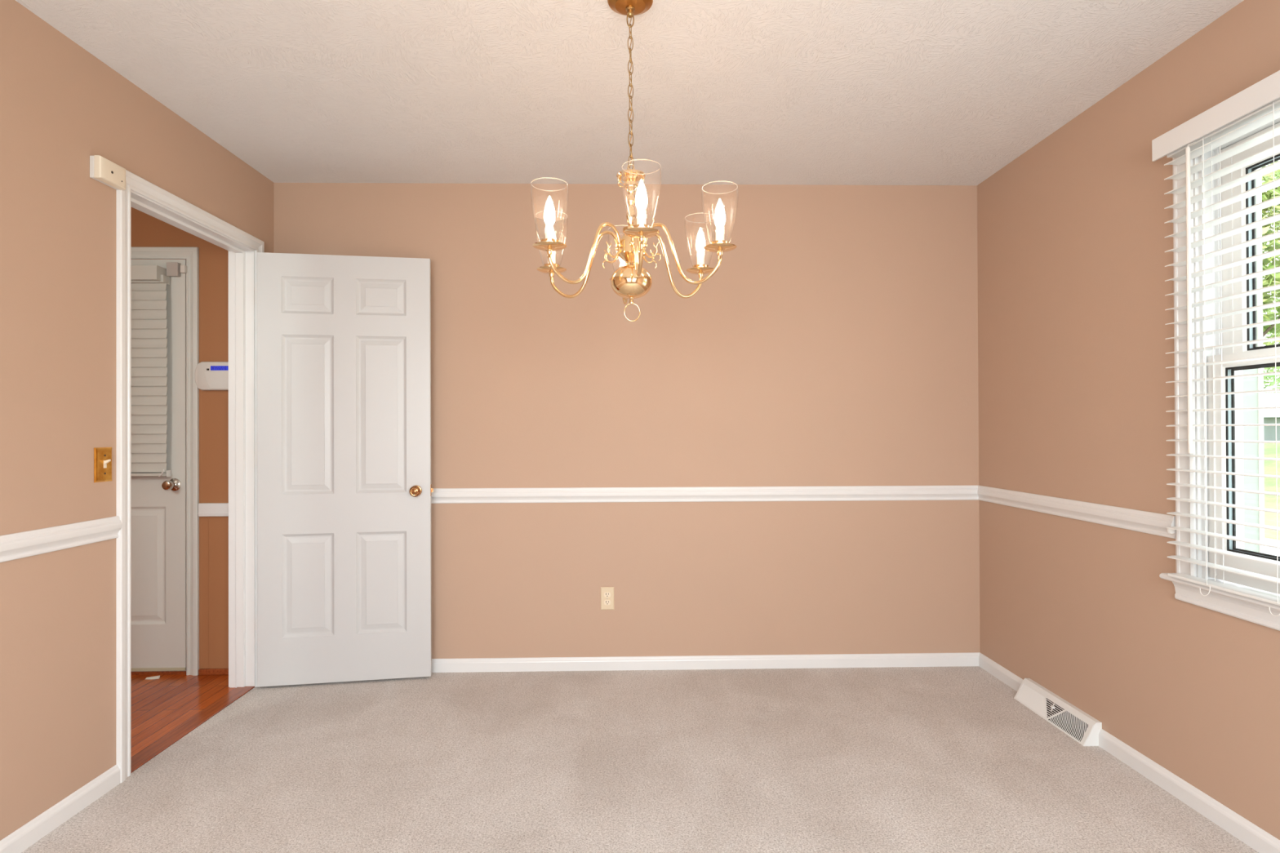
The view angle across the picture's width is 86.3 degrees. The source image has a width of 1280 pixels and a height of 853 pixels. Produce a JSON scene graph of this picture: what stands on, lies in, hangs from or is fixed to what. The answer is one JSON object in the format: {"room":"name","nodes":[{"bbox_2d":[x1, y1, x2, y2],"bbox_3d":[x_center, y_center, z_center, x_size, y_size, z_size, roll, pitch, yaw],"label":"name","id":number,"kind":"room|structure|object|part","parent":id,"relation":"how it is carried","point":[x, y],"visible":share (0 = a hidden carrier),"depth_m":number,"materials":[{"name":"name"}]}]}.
{"room":"dining room","nodes":[
{"label":"dining room","id":0,"kind":"room"},
{"bbox_2d":[0,0,273,840],"bbox_3d":[-1.827,-0.006,1.226,0.115,2.440,4.333,0,0,-1],"label":"wall","id":1,"kind":"structure","parent":0,"point":[61,106],"depth_m":2.12,"materials":[{"name":"beige paint"}]},
{"bbox_2d":[0,764,119,852],"bbox_3d":[-1.747,1.179,0.695,0.013,0.065,3.280,0,0,-1],"label":"baseboard","id":2,"kind":"structure","parent":1,"relation":"attached to","point":[29,833],"depth_m":2.09,"materials":[{"name":"white wood"}]},
{"bbox_2d":[0,515,121,562],"bbox_3d":[-1.747,0.335,0.700,0.019,0.074,3.280,0,0,-1],"label":"chair rail","id":3,"kind":"object","parent":1,"relation":"attached to","point":[14,546],"visible":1,"depth_m":2.08,"materials":[{"name":"white wood"}]},
{"bbox_2d":[93,447,111,482],"bbox_3d":[-1.782,0.127,2.280,0.022,0.115,0.077,0,0,-1],"label":"light switch","id":4,"kind":"object","parent":1,"relation":"attached to","point":[102,455],"visible":1,"depth_m":2.27,"materials":[{"name":"gold metal"}]},
{"bbox_2d":[89,155,125,190],"bbox_3d":[-1.777,-0.849,2.286,0.040,0.073,0.117,0,0,-1],"label":"sensor box","id":5,"kind":"object","parent":1,"relation":"attached to","point":[102,170],"visible":1,"depth_m":2.26,"materials":[{"name":"white plastic"}]},
{"bbox_2d":[115,169,264,783],"bbox_3d":[-1.862,0.166,2.806,0.147,2.113,0.935,0,0,-1],"label":"door frame","id":6,"kind":"structure","parent":1,"relation":"attached to","point":[242,257],"depth_m":3.19,"materials":[{"name":"white wood"}]},
{"bbox_2d":[257,252,433,687],"bbox_3d":[-1.401,0.198,3.260,0.800,2.026,0.126,0,0,-10],"label":"door","id":7,"kind":"structure","parent":6,"relation":"attached to","point":[344,490],"depth_m":3.25,"materials":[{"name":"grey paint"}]},
{"bbox_3d":[-1.077,0.310,3.275,0.053,0.053,0.050,0,0,-10],"label":"knob","id":8,"kind":"part","parent":7,"relation":"part of","materials":[{"name":"gold metal"}]},
{"bbox_2d":[130,182,980,669],"bbox_3d":[-0.853,0.002,3.475,5.148,2.440,0.120,0,0,-1],"label":"wall","id":9,"kind":"structure","parent":0,"point":[836,344],"depth_m":3.44,"materials":[{"name":"beige paint"}]},
{"bbox_2d":[130,259,186,671],"bbox_3d":[-2.702,0.191,3.357,0.906,2.035,0.111,0,0,-1],"label":"door","id":10,"kind":"structure","parent":9,"relation":"in","point":[157,504],"depth_m":3.38,"materials":[{"name":"white paint"}]},
{"bbox_2d":[130,265,170,476],"bbox_3d":[-2.675,-0.265,3.333,0.722,1.028,0.079,0,0,-1],"label":"window blind","id":11,"kind":"object","parent":10,"relation":"attached to","point":[148,321],"visible":0.38,"depth_m":3.35,"materials":[{"name":"grey"}]},
{"bbox_3d":[-2.673,0.236,3.337,0.703,0.015,0.044,0,0,-1],"label":"rail","id":12,"kind":"part","parent":11,"relation":"part of","materials":[{"name":"grey"}]},
{"bbox_3d":[-2.676,-0.720,3.347,0.703,0.038,0.050,0,0,-1],"label":"head rail","id":13,"kind":"part","parent":11,"relation":"part of","materials":[{"name":"grey"}]},
{"bbox_3d":[-2.300,0.287,3.344,0.062,0.062,0.068,0,0,-1],"label":"knob","id":14,"kind":"part","parent":10,"relation":"part of","materials":[{"name":"gold metal"}]},
{"bbox_2d":[166,262,180,276],"bbox_3d":[-2.303,-0.775,3.371,0.056,0.068,0.025,0,0,-1],"label":"sensor","id":15,"kind":"object","parent":10,"relation":"attached to","point":[173,268],"visible":1,"depth_m":3.36,"materials":[{"name":"beige plastic"}]},
{"bbox_2d":[130,671,186,675],"bbox_3d":[-2.699,1.221,3.417,0.917,0.016,0.100,0,0,-1],"label":"threshold","id":16,"kind":"object","parent":9,"relation":"attached to","point":[145,673],"visible":0.17,"depth_m":3.38,"materials":[{"name":"red wood"}]},
{"bbox_2d":[130,246,199,675],"bbox_3d":[-2.698,0.171,3.365,1.028,2.115,0.016,0,0,-1],"label":"door frame","id":17,"kind":"structure","parent":9,"relation":"attached to","point":[191,255],"depth_m":3.37,"materials":[{"name":"white paint"}]},
{"bbox_2d":[180,265,186,273],"bbox_3d":[-2.251,-0.776,3.369,0.023,0.037,0.019,0,0,-1],"label":"magnet","id":18,"kind":"object","parent":17,"relation":"attached to","point":[183,268],"visible":1,"depth_m":3.36,"materials":[{"name":"white plastic"}]},
{"bbox_2d":[208,516,208,667],"bbox_3d":[-2.137,0.820,3.381,0.003,0.749,0.001,0,0,-1],"label":"seam","id":19,"kind":"structure","parent":9,"relation":"attached to","point":[208,517],"depth_m":3.38,"materials":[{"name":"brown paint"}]},
{"bbox_2d":[195,361,228,390],"bbox_3d":[-2.088,-0.249,3.374,0.213,0.142,0.029,0,0,-1],"label":"alarm keypad","id":20,"kind":"object","parent":9,"relation":"attached to","point":[209,375],"visible":0.86,"depth_m":3.36,"materials":[{"name":"white plastic"}]},
{"bbox_2d":[197,502,228,516],"bbox_3d":[-2.055,0.411,3.375,0.248,0.066,0.022,0,0,-1],"label":"chair rail","id":21,"kind":"object","parent":9,"relation":"attached to","point":[205,509],"visible":0.56,"depth_m":3.37,"materials":[{"name":"white wood"}]},
{"bbox_2d":[198,668,228,675],"bbox_3d":[-2.052,1.212,3.374,0.248,0.030,0.016,0,0,-1],"label":"trim","id":22,"kind":"structure","parent":9,"relation":"attached to","point":[202,671],"depth_m":3.37,"materials":[{"name":"red wood"}]},
{"bbox_2d":[600,586,613,609],"bbox_3d":[-0.164,0.862,3.422,0.068,0.114,0.008,0,0,-1],"label":"wall outlet","id":23,"kind":"object","parent":9,"relation":"attached to","point":[606,593],"visible":1,"depth_m":3.42,"materials":[{"name":"beige plastic"}]},
{"bbox_2d":[604,592,610,597],"bbox_3d":[-0.164,0.843,3.419,0.034,0.026,0.002,0,0,-1],"label":"receptacle","id":24,"kind":"object","parent":23,"relation":"attached to","point":[606,594],"depth_m":3.42,"materials":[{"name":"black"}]},
{"bbox_2d":[604,600,610,604],"bbox_3d":[-0.163,0.882,3.419,0.034,0.026,0.002,0,0,-1],"label":"receptacle","id":25,"kind":"object","parent":23,"relation":"attached to","point":[606,602],"depth_m":3.42,"materials":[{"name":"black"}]},
{"bbox_2d":[431,485,978,503],"bbox_3d":[-0.047,0.343,3.422,3.540,0.074,0.019,0,0,-1],"label":"chair rail","id":26,"kind":"object","parent":9,"relation":"attached to","point":[842,493],"visible":0.66,"depth_m":3.43,"materials":[{"name":"white wood"}]},
{"bbox_2d":[431,652,980,672],"bbox_3d":[-0.043,1.187,3.420,3.540,0.065,0.013,0,0,-1],"label":"baseboard","id":27,"kind":"structure","parent":9,"relation":"attached to","point":[908,660],"depth_m":3.42,"materials":[{"name":"white wood"}]},
{"bbox_2d":[15,0,1243,185],"bbox_3d":[-0.005,-1.258,1.273,3.540,0.050,4.333,0,0,-1],"label":"ceiling","id":28,"kind":"structure","parent":0,"point":[838,92],"depth_m":2.41,"materials":[{"name":"white paint"}]},
{"bbox_2d":[532,0,736,321],"bbox_3d":[-0.026,-0.766,1.964,0.580,0.926,0.628,0,0,-1],"label":"chandelier","id":29,"kind":"object","parent":28,"relation":"hanging from","point":[631,281],"visible":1,"depth_m":1.93,"materials":[{"name":"gold metal"}]},
{"bbox_3d":[-0.239,-0.567,1.806,0.030,0.087,0.030,0,0,-1],"label":"candle bulb","id":30,"kind":"part","parent":29,"relation":"part of","materials":[{"name":"white glass"}]},
{"bbox_3d":[-0.164,-0.478,2.022,0.238,0.188,0.017,0,0,23],"label":"arm","id":31,"kind":"part","parent":29,"relation":"part of","materials":[{"name":"gold metal"}]},
{"bbox_3d":[-0.146,-0.479,1.872,0.238,0.188,0.017,0,0,-37],"label":"arm","id":32,"kind":"part","parent":29,"relation":"part of","materials":[{"name":"gold metal"}]},
{"bbox_3d":[-0.054,-0.569,2.226,0.030,0.087,0.030,0,0,-1],"label":"candle bulb","id":33,"kind":"part","parent":29,"relation":"part of","materials":[{"name":"white glass"}]},
{"bbox_3d":[-0.043,-0.480,2.113,0.017,0.187,0.238,0,0,-7],"label":"arm","id":34,"kind":"part","parent":29,"relation":"part of","materials":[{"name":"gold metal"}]},
{"bbox_3d":[-0.027,-0.964,1.965,0.009,0.441,0.009,0,0,-1],"label":"lamp cord","id":35,"kind":"part","parent":29,"relation":"part of","materials":[{"name":"gold metal"}]},
{"bbox_3d":[-0.007,-0.482,1.812,0.017,0.186,0.238,0,0,-7],"label":"arm","id":36,"kind":"part","parent":29,"relation":"part of","materials":[{"name":"gold metal"}]},
{"bbox_3d":[0.004,-0.573,1.700,0.030,0.087,0.030,0,0,-1],"label":"candle bulb","id":37,"kind":"part","parent":29,"relation":"part of","materials":[{"name":"white glass"}]},
{"bbox_3d":[0.096,-0.483,2.053,0.238,0.185,0.017,0,0,-37],"label":"arm","id":38,"kind":"part","parent":29,"relation":"part of","materials":[{"name":"gold metal"}]},
{"bbox_3d":[0.114,-0.484,1.903,0.238,0.185,0.017,0,0,23],"label":"arm","id":39,"kind":"part","parent":29,"relation":"part of","materials":[{"name":"gold metal"}]},
{"bbox_3d":[0.188,-0.575,2.120,0.030,0.087,0.030,0,0,-1],"label":"candle bulb","id":40,"kind":"part","parent":29,"relation":"part of","materials":[{"name":"white glass"}]},
{"bbox_3d":[0.217,-0.576,1.856,0.030,0.087,0.030,0,0,-1],"label":"candle bulb","id":41,"kind":"part","parent":29,"relation":"part of","materials":[{"name":"white glass"}]},
{"bbox_2d":[21,666,1258,852],"bbox_3d":[-0.799,1.236,1.242,5.148,0.050,4.333,0,0,-1],"label":"floor","id":42,"kind":"structure","parent":0,"point":[893,759],"depth_m":2.40,"materials":[{"name":"beige carpet"}]},
{"bbox_2d":[145,675,159,679],"bbox_3d":[-2.371,1.222,3.321,0.065,0.009,0.023,0,0,-11],"label":"paper scrap","id":43,"kind":"object","parent":42,"relation":"on","point":[155,677],"visible":1,"depth_m":3.32,"materials":[{"name":"beige paper"}]},
{"bbox_2d":[131,686,254,773],"bbox_3d":[-1.837,1.220,2.801,0.077,0.006,0.809,0,0,-1],"label":"threshold","id":44,"kind":"object","parent":42,"relation":"on","point":[168,740],"visible":0.76,"depth_m":2.75,"materials":[{"name":"red wood"}]},
{"bbox_2d":[1013,678,1102,746],"bbox_3d":[1.705,1.165,2.812,0.072,0.090,0.462,0,0,-1],"label":"floor vent","id":45,"kind":"object","parent":42,"relation":"in","point":[1083,728],"visible":1,"depth_m":2.76,"materials":[{"name":"white metal"}]},
{"bbox_3d":[1.690,1.172,2.808,0.039,0.071,0.141,0,0,-1],"label":"louvre panel","id":46,"kind":"part","parent":45,"relation":"part of","materials":[{"name":"white paint"}]},
{"bbox_2d":[977,0,1279,839],"bbox_3d":[1.840,-0.019,1.308,0.140,2.440,4.333,0,0,-1],"label":"wall","id":47,"kind":"structure","parent":0,"point":[1072,242],"depth_m":2.54,"materials":[{"name":"beige paint"}]},
{"bbox_2d":[978,653,1022,691],"bbox_3d":[1.724,1.179,3.255,0.013,0.065,0.423,0,0,-1],"label":"baseboard","id":48,"kind":"structure","parent":47,"relation":"attached to","point":[1002,673],"depth_m":3.26,"materials":[{"name":"white wood"}]},
{"bbox_2d":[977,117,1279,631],"bbox_3d":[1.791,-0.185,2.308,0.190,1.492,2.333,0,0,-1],"label":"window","id":49,"kind":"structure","parent":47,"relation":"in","point":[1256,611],"depth_m":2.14,"materials":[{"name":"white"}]},
{"bbox_2d":[1166,528,1175,533],"bbox_3d":[1.726,0.338,2.221,0.024,0.024,0.014,0,0,-1],"label":"cleat","id":50,"kind":"object","parent":49,"relation":"attached to","point":[1169,531],"visible":0.78,"depth_m":2.21,"materials":[{"name":"white plastic"}]},
{"bbox_3d":[1.753,-0.229,1.701,0.014,1.411,1.046,0,0,-1],"label":"casing","id":51,"kind":"part","parent":49,"relation":"part of","materials":[{"name":"white wood"}]},
{"bbox_2d":[1151,70,1279,616],"bbox_3d":[1.712,-0.217,1.707,0.069,1.439,1.035,0,0,-1],"label":"window blind","id":52,"kind":"object","parent":49,"relation":"attached to","point":[1258,104],"visible":1,"depth_m":1.99,"materials":[{"name":"white"}]},
{"bbox_3d":[1.687,-0.197,2.039,0.002,1.337,0.003,0,0,-1],"label":"ladder cord","id":53,"kind":"part","parent":52,"relation":"part of","materials":[{"name":"white fabric"}]},
{"bbox_3d":[1.712,-0.203,2.040,0.002,1.325,0.002,0,0,-31],"label":"lift cord","id":54,"kind":"part","parent":52,"relation":"part of","materials":[{"name":"white fabric"}]},
{"bbox_3d":[1.738,-0.197,2.040,0.002,1.337,0.003,0,0,-1],"label":"ladder cord","id":55,"kind":"part","parent":52,"relation":"part of","materials":[{"name":"white fabric"}]},
{"bbox_3d":[1.723,-0.888,1.704,0.043,0.047,0.980,0,0,-1],"label":"head rail","id":56,"kind":"part","parent":52,"relation":"part of","materials":[{"name":"white"}]},
{"bbox_3d":[1.722,0.471,1.696,0.049,0.010,0.980,0,0,-1],"label":"rail","id":57,"kind":"part","parent":52,"relation":"part of","materials":[{"name":"white plastic"}]},
{"bbox_3d":[1.692,-0.198,1.818,0.002,1.337,0.003,0,0,-1],"label":"ladder cord","id":58,"kind":"part","parent":52,"relation":"part of","materials":[{"name":"white fabric"}]},
{"bbox_3d":[1.807,0.486,1.688,0.189,0.020,1.100,0,0,-1],"label":"sill","id":59,"kind":"part","parent":49,"relation":"part of","materials":[{"name":"white wood"}]},
{"bbox_3d":[1.830,-0.205,1.702,0.138,1.364,0.920,0,0,-1],"label":"frame","id":60,"kind":"part","parent":49,"relation":"part of","materials":[{"name":"white wood"}]},
{"bbox_3d":[1.802,0.123,1.700,0.035,0.690,0.888,0,0,-1],"label":"sash","id":61,"kind":"part","parent":49,"relation":"part of","materials":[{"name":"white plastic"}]},
{"bbox_3d":[1.845,-0.531,1.704,0.035,0.677,0.888,0,0,-1],"label":"sash","id":62,"kind":"part","parent":49,"relation":"part of","materials":[{"name":"white plastic"}]},
{"bbox_2d":[1098,728,1279,852],"bbox_3d":[1.778,1.166,0.858,0.013,0.065,3.448,0,0,-1],"label":"baseboard","id":63,"kind":"structure","parent":47,"relation":"attached to","point":[1242,828],"depth_m":2.15,"materials":[{"name":"white wood"}]},
{"label":"outside","id":64,"kind":"structure","parent":0,"visible":0},
{"bbox_2d":[1263,443,1279,540],"bbox_3d":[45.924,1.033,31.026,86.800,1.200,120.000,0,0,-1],"label":"lawn","id":65,"kind":"structure","parent":64,"point":[1269,449],"depth_m":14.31,"materials":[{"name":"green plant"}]},
{"bbox_2d":[1261,160,1279,346],"bbox_3d":[14.189,-3.014,16.714,4.818,9.446,5.102,0,0,6],"label":"tree","id":66,"kind":"object","parent":65,"relation":"on","point":[1268,280],"visible":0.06,"depth_m":15.77,"materials":[{"name":"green plant"}]},
{"bbox_2d":[1261,160,1279,386],"bbox_3d":[19.826,-3.545,19.953,6.032,10.495,5.082,0,0,-1],"label":"tree","id":67,"kind":"object","parent":65,"relation":"on","point":[1277,172],"visible":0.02,"depth_m":19.84,"materials":[{"name":"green plant"}]},
{"bbox_2d":[1262,265,1279,392],"bbox_3d":[29.739,-3.771,35.065,8.120,11.028,7.895,0,0,-1],"label":"tree","id":68,"kind":"object","parent":65,"relation":"on","point":[1264,378],"visible":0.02,"depth_m":33.17,"materials":[{"name":"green plant"}]},
{"bbox_2d":[1263,392,1279,440],"bbox_3d":[23.915,0.206,26.539,10.800,3.020,6.800,0,0,-1],"label":"outbuilding","id":69,"kind":"structure","parent":65,"relation":"on","point":[1269,432],"depth_m":23.49,"materials":[{"name":"grey"}]},
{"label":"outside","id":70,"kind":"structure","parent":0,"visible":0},
{"bbox_2d":[1264,537,1279,556],"bbox_3d":[6.738,1.649,4.643,7.267,0.040,21.000,0,0,-1],"label":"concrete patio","id":71,"kind":"structure","parent":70,"point":[1268,550],"depth_m":9.18,"materials":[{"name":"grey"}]},
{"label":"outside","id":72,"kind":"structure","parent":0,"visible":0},
{"bbox_3d":[2.496,1.675,3.598,1.262,0.070,5.900,0,0,-1],"label":"floor","id":73,"kind":"structure","parent":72,"visible":0},
{"bbox_2d":[1243,167,1264,553],"bbox_3d":[2.556,0.216,2.925,0.160,2.920,0.160,0,0,-1],"label":"porch post","id":74,"kind":"object","parent":73,"relation":"on","point":[1255,383],"visible":0.02,"depth_m":2.87,"materials":[{"name":"grey paint"}]},
{"bbox_3d":[2.610,0.196,2.885,0.019,2.680,0.042,0,0,-1],"label":"corner trim","id":75,"kind":"part","parent":74,"relation":"part of","materials":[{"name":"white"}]}
]}

